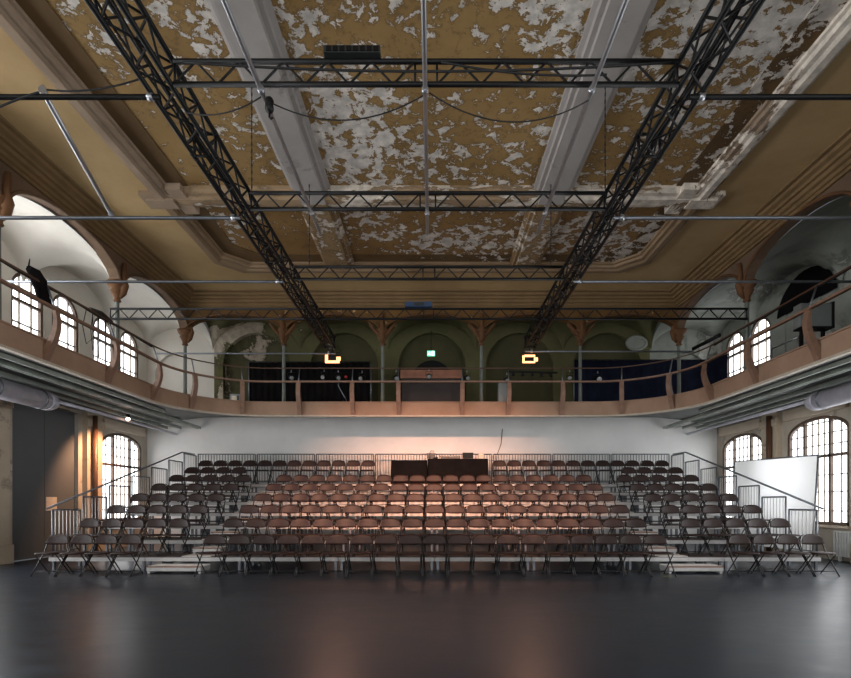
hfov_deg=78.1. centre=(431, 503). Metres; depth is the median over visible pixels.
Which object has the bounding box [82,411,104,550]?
trim
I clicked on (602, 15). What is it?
beam
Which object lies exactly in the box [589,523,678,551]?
deck
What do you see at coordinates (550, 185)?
chain
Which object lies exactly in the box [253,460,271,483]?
folding chair
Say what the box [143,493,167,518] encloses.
folding chair
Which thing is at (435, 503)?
deck
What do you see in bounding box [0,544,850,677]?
floor
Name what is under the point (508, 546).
deck
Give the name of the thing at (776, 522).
folding chair
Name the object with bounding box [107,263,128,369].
column
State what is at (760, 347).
window
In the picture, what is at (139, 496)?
folding chair
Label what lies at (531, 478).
folding chair
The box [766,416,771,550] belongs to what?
downpipe
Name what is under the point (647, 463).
folding chair
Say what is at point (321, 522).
folding chair
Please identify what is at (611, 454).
railing
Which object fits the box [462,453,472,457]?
laptop
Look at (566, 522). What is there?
folding chair
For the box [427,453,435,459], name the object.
monitor
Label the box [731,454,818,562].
projection screen
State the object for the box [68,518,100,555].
folding chair
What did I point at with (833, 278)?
handrail
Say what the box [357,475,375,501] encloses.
folding chair
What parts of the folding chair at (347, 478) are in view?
backrest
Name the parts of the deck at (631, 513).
frame, leg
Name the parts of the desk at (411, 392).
panel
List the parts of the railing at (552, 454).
rail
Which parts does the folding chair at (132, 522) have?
backrest, leg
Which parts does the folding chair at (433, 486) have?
backrest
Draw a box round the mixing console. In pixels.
[440,456,459,458]
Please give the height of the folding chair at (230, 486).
0.820 m
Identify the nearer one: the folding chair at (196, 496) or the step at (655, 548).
the step at (655, 548)
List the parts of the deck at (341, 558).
frame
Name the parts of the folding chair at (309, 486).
backrest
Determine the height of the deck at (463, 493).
1.800 m
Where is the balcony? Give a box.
[0,319,850,428]
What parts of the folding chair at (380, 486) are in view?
backrest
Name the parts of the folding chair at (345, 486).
backrest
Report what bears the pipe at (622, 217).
attached to the truss at (726, 10)
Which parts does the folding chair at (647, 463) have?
backrest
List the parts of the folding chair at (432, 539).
leg, backrest, seat, leg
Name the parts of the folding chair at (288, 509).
backrest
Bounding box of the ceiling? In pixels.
[0,0,850,289]
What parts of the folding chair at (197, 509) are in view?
seat, backrest, leg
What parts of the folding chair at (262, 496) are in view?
backrest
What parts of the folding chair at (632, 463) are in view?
backrest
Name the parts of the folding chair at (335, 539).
leg, seat, backrest, leg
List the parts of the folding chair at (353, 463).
backrest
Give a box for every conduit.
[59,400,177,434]
[686,400,804,434]
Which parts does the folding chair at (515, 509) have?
backrest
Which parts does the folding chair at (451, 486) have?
backrest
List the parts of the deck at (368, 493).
frame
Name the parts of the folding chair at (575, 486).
backrest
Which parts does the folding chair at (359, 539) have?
leg, seat, backrest, leg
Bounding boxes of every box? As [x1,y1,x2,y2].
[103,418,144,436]
[230,394,239,399]
[323,45,380,57]
[405,302,431,307]
[719,418,760,436]
[783,403,849,421]
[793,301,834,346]
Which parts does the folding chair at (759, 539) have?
leg, backrest, seat, leg, leg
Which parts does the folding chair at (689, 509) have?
backrest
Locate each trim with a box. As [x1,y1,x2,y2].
[0,0,167,199]
[0,114,850,307]
[0,187,188,328]
[0,399,13,564]
[15,0,848,261]
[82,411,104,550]
[138,183,725,213]
[166,209,697,272]
[173,185,690,206]
[185,313,678,327]
[625,335,647,350]
[675,190,850,328]
[696,0,850,199]
[759,411,781,550]
[815,524,850,528]
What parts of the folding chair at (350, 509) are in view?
backrest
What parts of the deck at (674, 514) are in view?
frame, leg, leg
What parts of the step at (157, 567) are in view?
frame, panel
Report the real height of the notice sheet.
0.370 m
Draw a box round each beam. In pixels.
[206,0,329,204]
[301,205,353,268]
[510,205,562,268]
[534,0,657,204]
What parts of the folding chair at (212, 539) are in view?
leg, seat, backrest, leg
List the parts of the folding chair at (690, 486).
backrest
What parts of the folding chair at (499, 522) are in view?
backrest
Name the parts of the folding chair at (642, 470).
backrest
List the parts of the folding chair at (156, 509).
backrest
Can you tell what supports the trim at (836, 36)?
attached to the ceiling
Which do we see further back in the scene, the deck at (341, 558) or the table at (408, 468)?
the table at (408, 468)
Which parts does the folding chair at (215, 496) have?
backrest, leg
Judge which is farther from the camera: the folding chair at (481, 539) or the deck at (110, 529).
the deck at (110, 529)
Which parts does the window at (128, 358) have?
pane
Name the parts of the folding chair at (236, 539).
leg, seat, backrest, leg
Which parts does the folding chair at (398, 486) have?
backrest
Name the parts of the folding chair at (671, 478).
backrest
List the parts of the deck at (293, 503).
frame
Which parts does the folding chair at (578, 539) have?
leg, backrest, seat, leg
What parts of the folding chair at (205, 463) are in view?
backrest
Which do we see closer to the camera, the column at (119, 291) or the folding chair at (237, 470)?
the column at (119, 291)
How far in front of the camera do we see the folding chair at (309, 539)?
10.71 m
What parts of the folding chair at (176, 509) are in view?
backrest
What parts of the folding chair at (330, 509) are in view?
backrest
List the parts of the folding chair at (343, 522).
backrest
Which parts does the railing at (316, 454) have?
rail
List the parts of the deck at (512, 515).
frame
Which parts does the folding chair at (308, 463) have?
backrest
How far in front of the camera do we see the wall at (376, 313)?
16.75 m
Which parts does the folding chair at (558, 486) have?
backrest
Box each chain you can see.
[251,88,252,190]
[309,184,309,264]
[550,185,550,262]
[604,88,605,188]
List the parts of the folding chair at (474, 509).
backrest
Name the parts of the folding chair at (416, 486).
backrest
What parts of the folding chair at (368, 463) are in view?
backrest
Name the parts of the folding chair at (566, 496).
backrest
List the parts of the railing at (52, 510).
post, rail, post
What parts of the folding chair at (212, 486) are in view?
backrest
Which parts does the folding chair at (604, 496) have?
backrest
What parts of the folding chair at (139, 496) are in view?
backrest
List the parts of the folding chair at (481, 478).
backrest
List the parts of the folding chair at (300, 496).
backrest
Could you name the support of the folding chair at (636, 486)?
on the deck at (631, 513)
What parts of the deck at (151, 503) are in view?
leg, guard panel, frame, leg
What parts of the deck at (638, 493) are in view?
leg, frame, guard panel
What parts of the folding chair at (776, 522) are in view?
backrest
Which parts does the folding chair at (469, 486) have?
backrest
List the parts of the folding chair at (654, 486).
backrest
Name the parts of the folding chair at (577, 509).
backrest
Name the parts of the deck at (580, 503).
frame, leg, leg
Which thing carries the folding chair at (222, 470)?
on the deck at (170, 493)
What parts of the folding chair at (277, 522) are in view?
backrest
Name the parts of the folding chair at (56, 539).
leg, seat, backrest, leg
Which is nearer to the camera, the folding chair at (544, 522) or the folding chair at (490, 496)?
the folding chair at (544, 522)
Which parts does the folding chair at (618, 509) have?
backrest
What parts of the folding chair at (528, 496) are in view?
backrest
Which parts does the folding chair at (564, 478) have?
backrest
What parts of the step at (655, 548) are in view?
frame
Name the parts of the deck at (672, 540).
leg, frame, leg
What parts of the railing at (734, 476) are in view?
post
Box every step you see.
[146,564,209,572]
[192,546,227,553]
[211,531,242,533]
[626,531,657,533]
[641,546,676,553]
[659,564,723,572]
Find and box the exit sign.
[427,351,434,355]
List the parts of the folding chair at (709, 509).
backrest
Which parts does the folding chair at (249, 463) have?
backrest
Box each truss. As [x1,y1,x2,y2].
[84,0,335,348]
[109,308,747,319]
[172,58,679,87]
[250,191,605,210]
[293,265,563,280]
[524,0,765,348]
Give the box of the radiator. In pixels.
[833,530,850,560]
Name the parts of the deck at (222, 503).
frame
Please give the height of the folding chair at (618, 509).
0.820 m
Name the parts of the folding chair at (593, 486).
backrest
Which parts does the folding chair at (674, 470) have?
backrest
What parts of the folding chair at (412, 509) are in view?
backrest, leg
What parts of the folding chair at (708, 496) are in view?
backrest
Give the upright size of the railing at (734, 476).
1.020 m
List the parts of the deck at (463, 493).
frame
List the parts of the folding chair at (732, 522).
leg, backrest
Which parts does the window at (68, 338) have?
pane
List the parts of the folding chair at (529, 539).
leg, backrest, seat, leg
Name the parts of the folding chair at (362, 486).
backrest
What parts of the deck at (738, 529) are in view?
frame, leg, leg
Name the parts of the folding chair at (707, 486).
backrest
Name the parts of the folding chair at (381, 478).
backrest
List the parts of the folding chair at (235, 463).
backrest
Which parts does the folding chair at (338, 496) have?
backrest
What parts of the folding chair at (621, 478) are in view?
backrest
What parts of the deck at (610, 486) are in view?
frame, leg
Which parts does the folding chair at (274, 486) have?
backrest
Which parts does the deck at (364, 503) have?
frame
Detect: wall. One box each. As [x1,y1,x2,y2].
[0,161,186,327]
[1,239,146,550]
[147,322,716,401]
[147,417,716,536]
[187,310,676,328]
[225,334,636,401]
[677,171,850,327]
[717,257,850,561]
[787,272,850,351]
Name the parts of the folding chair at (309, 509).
backrest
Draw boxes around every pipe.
[0,93,160,100]
[0,214,240,220]
[6,279,282,283]
[38,85,114,215]
[156,351,335,354]
[221,0,321,234]
[421,0,428,234]
[525,349,693,352]
[536,0,628,234]
[573,279,850,283]
[613,213,850,220]
[688,92,850,100]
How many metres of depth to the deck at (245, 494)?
16.25 m
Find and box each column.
[0,171,14,319]
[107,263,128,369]
[177,326,193,393]
[269,313,296,401]
[369,313,395,401]
[468,313,494,401]
[567,313,594,401]
[670,326,686,393]
[735,263,756,369]
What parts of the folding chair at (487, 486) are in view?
backrest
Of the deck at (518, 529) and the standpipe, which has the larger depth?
the standpipe
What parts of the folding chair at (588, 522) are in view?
leg, backrest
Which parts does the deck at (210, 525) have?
leg, frame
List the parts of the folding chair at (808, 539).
leg, backrest, seat, leg, leg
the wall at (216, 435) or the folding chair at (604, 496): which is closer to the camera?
the folding chair at (604, 496)
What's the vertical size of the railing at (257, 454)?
1.080 m
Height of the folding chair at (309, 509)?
0.820 m
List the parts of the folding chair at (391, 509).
backrest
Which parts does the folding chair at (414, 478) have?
backrest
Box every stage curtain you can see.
[248,361,371,401]
[573,354,729,401]
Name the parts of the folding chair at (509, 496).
backrest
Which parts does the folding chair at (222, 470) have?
backrest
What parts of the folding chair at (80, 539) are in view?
leg, leg, seat, backrest, leg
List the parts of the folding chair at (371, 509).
backrest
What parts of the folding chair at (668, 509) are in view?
leg, backrest, seat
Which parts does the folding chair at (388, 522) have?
backrest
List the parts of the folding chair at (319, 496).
backrest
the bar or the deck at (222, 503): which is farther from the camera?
the bar
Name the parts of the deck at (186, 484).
guard panel, frame, leg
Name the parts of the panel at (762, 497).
post, rail, post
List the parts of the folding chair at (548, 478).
backrest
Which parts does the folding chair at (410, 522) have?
backrest, leg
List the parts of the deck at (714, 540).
frame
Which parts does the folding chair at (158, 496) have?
backrest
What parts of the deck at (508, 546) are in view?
frame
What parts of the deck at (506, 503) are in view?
frame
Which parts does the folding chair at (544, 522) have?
backrest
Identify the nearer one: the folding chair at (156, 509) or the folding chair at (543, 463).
the folding chair at (156, 509)
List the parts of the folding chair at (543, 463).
backrest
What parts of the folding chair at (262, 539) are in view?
leg, seat, backrest, leg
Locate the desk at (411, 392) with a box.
[400,370,461,401]
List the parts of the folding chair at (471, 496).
backrest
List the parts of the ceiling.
panel, panel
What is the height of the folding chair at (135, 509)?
0.820 m
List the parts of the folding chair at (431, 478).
backrest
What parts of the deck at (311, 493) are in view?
frame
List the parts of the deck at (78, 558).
leg, frame, leg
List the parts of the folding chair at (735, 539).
leg, backrest, seat, leg, leg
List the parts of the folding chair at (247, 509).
backrest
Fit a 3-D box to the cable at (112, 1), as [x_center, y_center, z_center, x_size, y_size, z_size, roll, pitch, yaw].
[-2.931,-4.600,8.250,0.085,0.076,13.302,0,0,0]
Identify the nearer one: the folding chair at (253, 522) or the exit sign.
the folding chair at (253, 522)
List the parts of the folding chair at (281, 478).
backrest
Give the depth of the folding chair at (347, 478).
15.73 m
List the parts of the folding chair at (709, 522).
leg, backrest, seat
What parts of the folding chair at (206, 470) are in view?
backrest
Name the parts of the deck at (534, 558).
frame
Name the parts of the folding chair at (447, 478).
backrest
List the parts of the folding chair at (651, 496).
leg, backrest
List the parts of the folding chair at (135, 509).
backrest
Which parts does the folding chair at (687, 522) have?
leg, backrest, seat, leg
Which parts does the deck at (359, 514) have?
frame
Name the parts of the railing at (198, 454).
rail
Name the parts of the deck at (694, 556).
frame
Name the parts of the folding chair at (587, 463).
backrest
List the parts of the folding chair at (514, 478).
backrest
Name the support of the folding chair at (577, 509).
on the deck
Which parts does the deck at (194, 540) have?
leg, frame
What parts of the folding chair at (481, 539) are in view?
leg, backrest, seat, leg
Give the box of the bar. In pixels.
[509,371,556,376]
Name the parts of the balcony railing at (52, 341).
rod, post, cable coil, post, post, post, post, post, post, post, handrail, post, post, post, post, post, post, post, post, rod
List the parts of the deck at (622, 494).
frame, leg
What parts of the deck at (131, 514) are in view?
leg, guard panel, leg, frame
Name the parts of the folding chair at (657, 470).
backrest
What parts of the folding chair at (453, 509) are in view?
backrest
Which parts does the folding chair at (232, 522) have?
backrest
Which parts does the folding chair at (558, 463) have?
backrest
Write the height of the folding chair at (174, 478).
0.820 m
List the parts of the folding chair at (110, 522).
backrest, leg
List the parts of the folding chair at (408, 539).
leg, seat, backrest, leg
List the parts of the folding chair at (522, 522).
backrest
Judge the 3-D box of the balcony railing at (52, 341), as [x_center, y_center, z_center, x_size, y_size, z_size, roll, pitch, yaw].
[-0.022,-3.612,5.825,15.245,1.605,21.550,0,0,0]
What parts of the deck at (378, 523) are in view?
frame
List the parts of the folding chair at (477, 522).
backrest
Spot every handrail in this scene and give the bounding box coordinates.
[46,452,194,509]
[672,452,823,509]
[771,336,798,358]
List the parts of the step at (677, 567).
panel, frame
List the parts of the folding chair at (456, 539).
leg, backrest, seat, leg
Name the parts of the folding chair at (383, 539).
leg, seat, backrest, leg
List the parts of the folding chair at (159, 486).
backrest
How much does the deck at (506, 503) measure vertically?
1.500 m
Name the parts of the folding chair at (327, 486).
backrest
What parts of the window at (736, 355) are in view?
pane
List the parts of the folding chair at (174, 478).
backrest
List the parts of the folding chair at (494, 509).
backrest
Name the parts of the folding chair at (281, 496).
backrest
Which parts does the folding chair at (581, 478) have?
backrest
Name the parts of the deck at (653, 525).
frame, leg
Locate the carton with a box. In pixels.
[478,453,483,458]
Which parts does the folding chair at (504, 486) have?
backrest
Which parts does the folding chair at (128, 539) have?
leg, seat, backrest, leg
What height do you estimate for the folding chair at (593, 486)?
0.820 m
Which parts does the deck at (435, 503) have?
frame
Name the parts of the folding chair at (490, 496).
backrest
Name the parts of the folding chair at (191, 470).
backrest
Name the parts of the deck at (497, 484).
frame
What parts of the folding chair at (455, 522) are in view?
backrest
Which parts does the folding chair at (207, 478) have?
backrest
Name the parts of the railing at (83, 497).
post, rail, post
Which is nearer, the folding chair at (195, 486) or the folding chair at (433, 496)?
the folding chair at (433, 496)
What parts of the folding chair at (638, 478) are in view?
backrest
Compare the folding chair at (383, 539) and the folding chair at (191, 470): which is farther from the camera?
the folding chair at (191, 470)
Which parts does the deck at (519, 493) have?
frame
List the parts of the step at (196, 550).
frame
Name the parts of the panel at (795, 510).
post, rail, post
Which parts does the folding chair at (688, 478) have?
backrest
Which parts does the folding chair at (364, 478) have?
backrest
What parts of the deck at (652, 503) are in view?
leg, frame, guard panel, leg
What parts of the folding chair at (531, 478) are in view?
backrest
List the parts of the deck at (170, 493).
leg, guard panel, frame, leg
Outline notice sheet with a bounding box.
[46,497,56,510]
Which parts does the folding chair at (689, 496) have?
backrest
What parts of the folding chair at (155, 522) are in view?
seat, backrest, leg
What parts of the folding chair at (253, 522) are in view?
backrest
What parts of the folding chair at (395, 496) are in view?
backrest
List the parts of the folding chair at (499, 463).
backrest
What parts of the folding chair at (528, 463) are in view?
backrest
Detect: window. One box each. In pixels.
[11,272,42,336]
[52,294,77,351]
[93,317,113,365]
[103,433,140,518]
[120,331,137,377]
[723,433,760,518]
[726,331,743,377]
[750,317,770,365]
[788,415,848,525]
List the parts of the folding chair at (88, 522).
backrest, leg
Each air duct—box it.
[0,378,59,410]
[804,382,850,410]
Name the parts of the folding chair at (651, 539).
leg, backrest, seat, leg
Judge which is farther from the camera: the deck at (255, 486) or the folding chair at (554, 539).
the deck at (255, 486)
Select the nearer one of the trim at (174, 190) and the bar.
the trim at (174, 190)
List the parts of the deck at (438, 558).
frame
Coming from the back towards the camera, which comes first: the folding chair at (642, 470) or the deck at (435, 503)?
the folding chair at (642, 470)
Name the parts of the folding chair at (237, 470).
backrest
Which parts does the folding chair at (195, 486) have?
backrest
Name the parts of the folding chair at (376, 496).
backrest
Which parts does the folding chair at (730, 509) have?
backrest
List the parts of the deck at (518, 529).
frame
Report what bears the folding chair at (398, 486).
on the deck at (359, 514)
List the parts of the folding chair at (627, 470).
backrest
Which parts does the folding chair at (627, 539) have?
leg, backrest, seat, leg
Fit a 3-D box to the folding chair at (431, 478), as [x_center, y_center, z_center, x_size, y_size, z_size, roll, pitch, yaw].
[0.059,-0.472,15.550,0.492,0.820,0.520,0,0,0]
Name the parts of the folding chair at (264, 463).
backrest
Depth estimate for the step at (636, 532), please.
12.76 m
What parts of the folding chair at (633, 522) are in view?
backrest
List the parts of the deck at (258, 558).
frame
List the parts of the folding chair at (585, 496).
backrest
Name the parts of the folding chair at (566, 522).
backrest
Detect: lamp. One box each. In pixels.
[325,348,340,363]
[521,348,537,363]
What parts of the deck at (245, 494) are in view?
leg, frame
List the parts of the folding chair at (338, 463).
backrest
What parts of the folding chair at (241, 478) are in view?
backrest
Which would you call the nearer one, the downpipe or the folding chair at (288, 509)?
the folding chair at (288, 509)
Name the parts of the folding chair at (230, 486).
backrest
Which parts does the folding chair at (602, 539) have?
leg, backrest, seat, leg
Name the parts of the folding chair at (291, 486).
backrest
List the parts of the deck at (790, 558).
frame, leg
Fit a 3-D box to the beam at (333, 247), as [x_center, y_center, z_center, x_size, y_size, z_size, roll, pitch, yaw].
[-2.570,-6.620,12.950,0.840,0.220,3.100,0,0,0]
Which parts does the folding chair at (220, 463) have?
backrest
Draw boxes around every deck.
[49,552,167,569]
[83,537,185,564]
[108,523,204,550]
[130,513,217,550]
[145,552,254,569]
[150,502,230,550]
[168,492,242,549]
[169,537,267,564]
[184,484,253,546]
[188,523,279,551]
[206,512,289,550]
[221,502,297,549]
[233,492,305,549]
[242,552,343,569]
[245,484,312,546]
[260,537,350,564]
[271,523,357,550]
[282,512,359,550]
[292,502,362,550]
[302,492,366,549]
[309,484,371,546]
[338,552,434,569]
[348,537,432,564]
[353,523,433,550]
[358,512,433,550]
[363,502,433,549]
[367,492,433,536]
[371,484,432,544]
[434,492,500,547]
[434,502,504,550]
[434,512,509,550]
[435,523,515,550]
[435,552,530,569]
[436,537,520,562]
[496,484,557,546]
[499,492,567,549]
[505,502,575,550]
[510,512,586,550]
[512,523,597,550]
[518,537,609,564]
[525,552,627,569]
[554,484,622,546]
[562,492,633,549]
[570,502,647,550]
[579,512,662,550]
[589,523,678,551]
[601,537,700,564]
[614,484,683,546]
[615,552,723,569]
[625,492,698,549]
[637,502,717,550]
[650,513,737,550]
[664,523,760,550]
[683,537,785,564]
[704,552,820,569]
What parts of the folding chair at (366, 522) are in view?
backrest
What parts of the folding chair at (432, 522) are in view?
backrest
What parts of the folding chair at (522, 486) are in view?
backrest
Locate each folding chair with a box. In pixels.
[30,534,70,576]
[55,534,94,576]
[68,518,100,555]
[81,534,118,576]
[89,518,123,555]
[95,505,126,538]
[106,534,143,576]
[112,518,145,555]
[117,505,147,538]
[123,493,148,521]
[135,518,167,555]
[140,505,167,537]
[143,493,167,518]
[145,483,168,505]
[158,518,189,555]
[160,505,188,538]
[161,475,184,501]
[163,493,186,521]
[164,483,185,508]
[178,467,199,491]
[178,475,201,501]
[182,483,203,509]
[182,493,206,524]
[182,505,208,538]
[193,460,212,483]
[194,467,215,491]
[194,534,226,576]
[195,475,218,501]
[199,493,225,524]
[200,483,221,511]
[208,460,227,483]
[210,467,230,491]
[213,475,234,501]
[215,518,244,555]
[216,483,239,511]
[219,534,251,576]
[223,460,242,483]
[226,467,246,491]
[230,475,251,501]
[234,505,259,538]
[238,460,256,483]
[238,518,266,555]
[245,534,275,576]
[249,493,271,521]
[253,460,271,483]
[254,505,279,537]
[261,518,288,555]
[262,483,282,508]
[267,493,290,524]
[268,460,286,483]
[270,534,300,576]
[272,475,291,501]
[275,505,300,537]
[280,483,300,505]
[283,460,301,483]
[284,518,311,555]
[288,493,309,518]
[289,475,308,501]
[295,534,324,576]
[297,505,320,537]
[298,483,317,509]
[299,460,315,483]
[306,475,325,501]
[308,493,328,522]
[308,518,333,555]
[314,460,330,483]
[317,483,335,505]
[319,505,341,533]
[321,534,348,576]
[323,475,341,501]
[327,493,347,521]
[329,460,345,483]
[331,518,355,555]
[335,483,353,504]
[340,475,358,501]
[340,505,361,533]
[344,460,360,482]
[346,534,373,576]
[347,493,366,521]
[353,483,371,504]
[354,518,378,555]
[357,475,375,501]
[360,460,374,483]
[361,505,382,535]
[366,493,385,521]
[371,483,388,504]
[372,534,397,576]
[374,475,391,501]
[377,518,400,555]
[382,505,402,535]
[386,493,404,521]
[389,483,406,505]
[391,475,408,501]
[397,534,421,576]
[400,518,422,555]
[403,505,423,538]
[405,493,424,518]
[407,483,424,511]
[409,475,424,501]
[423,534,447,576]
[424,505,444,536]
[424,518,445,551]
[425,483,442,505]
[425,493,443,519]
[426,475,441,493]
[442,475,459,501]
[443,483,460,504]
[444,493,462,518]
[445,505,465,535]
[446,518,468,555]
[447,534,472,576]
[459,475,476,501]
[461,483,478,505]
[463,493,482,521]
[466,505,486,535]
[468,518,491,555]
[472,534,497,576]
[476,475,493,501]
[479,483,496,504]
[482,493,501,521]
[486,505,507,533]
[491,518,515,555]
[492,460,507,482]
[492,475,510,501]
[496,534,523,576]
[497,483,514,504]
[501,493,521,521]
[507,460,521,482]
[507,505,528,533]
[509,475,527,501]
[513,518,538,555]
[514,483,533,504]
[520,493,540,521]
[521,534,548,576]
[522,460,538,482]
[526,475,544,501]
[527,505,550,537]
[532,483,551,505]
[535,518,561,555]
[536,460,553,483]
[539,493,560,523]
[542,475,561,501]
[545,534,574,576]
[548,505,571,536]
[550,483,569,505]
[551,460,568,483]
[558,493,580,521]
[558,518,584,555]
[559,475,577,501]
[566,460,583,483]
[568,483,588,510]
[568,505,593,538]
[569,534,599,576]
[576,475,596,501]
[577,493,600,522]
[580,518,607,555]
[581,460,598,483]
[585,483,605,508]
[589,505,613,537]
[594,534,625,576]
[595,460,614,483]
[597,493,619,522]
[602,518,630,555]
[609,505,634,538]
[610,460,629,483]
[616,475,637,501]
[618,534,650,576]
[621,467,641,491]
[625,460,644,483]
[625,518,654,555]
[629,483,652,511]
[633,475,655,501]
[637,467,657,491]
[640,460,659,483]
[642,534,676,576]
[643,493,668,524]
[646,483,667,511]
[650,475,672,501]
[652,467,673,491]
[655,460,674,483]
[660,505,687,538]
[662,493,685,524]
[664,483,685,509]
[666,475,689,501]
[668,467,689,491]
[679,518,710,555]
[680,505,709,538]
[681,493,705,521]
[682,483,703,508]
[683,475,706,501]
[700,483,722,505]
[700,493,725,518]
[701,505,729,537]
[701,518,733,555]
[719,493,744,521]
[721,505,750,537]
[724,518,757,555]
[726,534,763,576]
[742,505,772,537]
[746,518,780,555]
[751,534,788,576]
[768,518,801,555]
[775,534,814,576]
[799,534,839,576]
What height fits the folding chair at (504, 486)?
0.820 m
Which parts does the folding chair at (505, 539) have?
leg, backrest, seat, leg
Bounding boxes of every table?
[391,460,427,483]
[427,459,487,483]
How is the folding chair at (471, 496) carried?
on the deck at (508, 546)
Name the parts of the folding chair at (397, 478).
backrest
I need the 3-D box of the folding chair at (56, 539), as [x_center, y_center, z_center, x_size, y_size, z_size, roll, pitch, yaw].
[-7.661,1.028,10.550,0.492,0.820,0.520,0,0,0]
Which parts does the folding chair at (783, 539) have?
leg, backrest, seat, leg, leg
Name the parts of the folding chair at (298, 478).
backrest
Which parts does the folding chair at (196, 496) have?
backrest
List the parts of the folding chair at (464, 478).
backrest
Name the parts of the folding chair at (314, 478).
backrest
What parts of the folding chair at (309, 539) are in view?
leg, seat, backrest, leg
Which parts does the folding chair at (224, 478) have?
backrest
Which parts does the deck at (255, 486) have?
leg, frame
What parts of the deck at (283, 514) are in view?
frame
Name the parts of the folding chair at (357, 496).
backrest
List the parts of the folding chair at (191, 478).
backrest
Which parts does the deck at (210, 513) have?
frame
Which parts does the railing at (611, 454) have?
rail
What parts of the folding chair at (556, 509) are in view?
backrest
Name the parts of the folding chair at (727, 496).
backrest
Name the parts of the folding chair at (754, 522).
leg, backrest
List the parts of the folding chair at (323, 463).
backrest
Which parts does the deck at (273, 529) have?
frame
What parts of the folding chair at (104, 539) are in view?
leg, leg, seat, backrest, leg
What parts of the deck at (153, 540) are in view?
frame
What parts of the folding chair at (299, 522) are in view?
backrest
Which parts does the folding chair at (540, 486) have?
backrest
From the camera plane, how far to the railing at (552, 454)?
18.21 m
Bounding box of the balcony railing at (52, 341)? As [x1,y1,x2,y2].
[0,258,850,414]
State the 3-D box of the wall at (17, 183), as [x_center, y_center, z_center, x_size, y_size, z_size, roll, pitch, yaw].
[-7.950,-6.095,6.000,0.240,1.150,21.940,0,0,0]
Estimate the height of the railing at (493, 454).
1.080 m
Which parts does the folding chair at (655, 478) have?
backrest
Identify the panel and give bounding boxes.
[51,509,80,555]
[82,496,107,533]
[109,485,129,518]
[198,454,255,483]
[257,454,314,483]
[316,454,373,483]
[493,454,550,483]
[497,383,506,401]
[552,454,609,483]
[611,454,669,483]
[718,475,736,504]
[738,485,759,518]
[761,496,786,533]
[788,509,817,555]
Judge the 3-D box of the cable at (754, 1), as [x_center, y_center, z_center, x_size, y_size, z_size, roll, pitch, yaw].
[2.919,-4.600,8.250,0.085,0.076,13.302,0,0,0]
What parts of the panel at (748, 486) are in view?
post, post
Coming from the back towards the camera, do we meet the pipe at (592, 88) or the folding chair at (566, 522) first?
the folding chair at (566, 522)
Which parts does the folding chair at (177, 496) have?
backrest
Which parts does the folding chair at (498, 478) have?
backrest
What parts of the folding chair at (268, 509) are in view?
backrest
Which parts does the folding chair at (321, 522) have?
backrest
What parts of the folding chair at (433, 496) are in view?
backrest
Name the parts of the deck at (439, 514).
frame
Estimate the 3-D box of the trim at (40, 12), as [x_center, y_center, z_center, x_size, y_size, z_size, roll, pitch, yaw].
[0.000,-6.713,4.775,11.140,0.015,19.490,0,0,0]
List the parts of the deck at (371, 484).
guard panel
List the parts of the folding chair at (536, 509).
backrest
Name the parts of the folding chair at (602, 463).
backrest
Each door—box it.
[12,403,74,560]
[415,360,448,369]
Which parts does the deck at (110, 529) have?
leg, leg, frame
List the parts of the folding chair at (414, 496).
backrest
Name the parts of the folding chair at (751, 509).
backrest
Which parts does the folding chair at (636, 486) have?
backrest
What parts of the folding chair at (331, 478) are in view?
backrest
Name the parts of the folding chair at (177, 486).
backrest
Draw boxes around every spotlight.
[288,370,294,379]
[320,369,327,379]
[335,370,341,379]
[358,373,365,380]
[426,371,431,378]
[566,370,572,379]
[593,371,601,380]
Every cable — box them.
[0,91,39,107]
[0,260,151,346]
[46,73,151,91]
[94,0,324,341]
[109,1,325,340]
[110,0,329,342]
[183,61,671,72]
[186,96,261,115]
[273,95,422,120]
[429,92,588,122]
[441,61,606,76]
[531,18,724,339]
[535,0,756,342]
[537,0,745,332]
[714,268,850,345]
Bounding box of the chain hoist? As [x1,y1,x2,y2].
[265,96,273,119]
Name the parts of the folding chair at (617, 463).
backrest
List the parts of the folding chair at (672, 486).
backrest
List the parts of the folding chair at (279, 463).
backrest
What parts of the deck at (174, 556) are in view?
frame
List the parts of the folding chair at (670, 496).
backrest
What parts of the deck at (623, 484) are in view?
frame, guard panel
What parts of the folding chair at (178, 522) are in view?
leg, seat, backrest, leg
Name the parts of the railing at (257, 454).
rail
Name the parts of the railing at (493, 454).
rail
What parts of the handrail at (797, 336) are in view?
rail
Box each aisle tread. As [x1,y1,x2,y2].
[182,554,217,556]
[650,554,687,556]
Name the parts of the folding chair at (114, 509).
backrest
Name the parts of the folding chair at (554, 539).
leg, backrest, seat, leg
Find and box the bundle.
[26,259,51,304]
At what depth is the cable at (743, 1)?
6.61 m
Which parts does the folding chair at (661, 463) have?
backrest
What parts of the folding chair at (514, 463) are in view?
backrest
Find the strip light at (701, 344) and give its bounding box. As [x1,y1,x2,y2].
[692,333,720,349]
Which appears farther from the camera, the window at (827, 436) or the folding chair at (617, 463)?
the folding chair at (617, 463)
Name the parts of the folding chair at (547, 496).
backrest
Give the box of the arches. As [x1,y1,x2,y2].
[1,195,850,349]
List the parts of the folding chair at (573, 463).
backrest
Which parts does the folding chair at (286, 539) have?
leg, seat, backrest, leg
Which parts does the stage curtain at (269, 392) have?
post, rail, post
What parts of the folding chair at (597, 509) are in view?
backrest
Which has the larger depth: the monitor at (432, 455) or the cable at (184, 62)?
the monitor at (432, 455)
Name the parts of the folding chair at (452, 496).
backrest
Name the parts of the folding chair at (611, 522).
backrest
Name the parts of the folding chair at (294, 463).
backrest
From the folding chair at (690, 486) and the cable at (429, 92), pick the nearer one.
the cable at (429, 92)
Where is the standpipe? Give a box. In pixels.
[93,416,97,550]
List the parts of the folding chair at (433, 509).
backrest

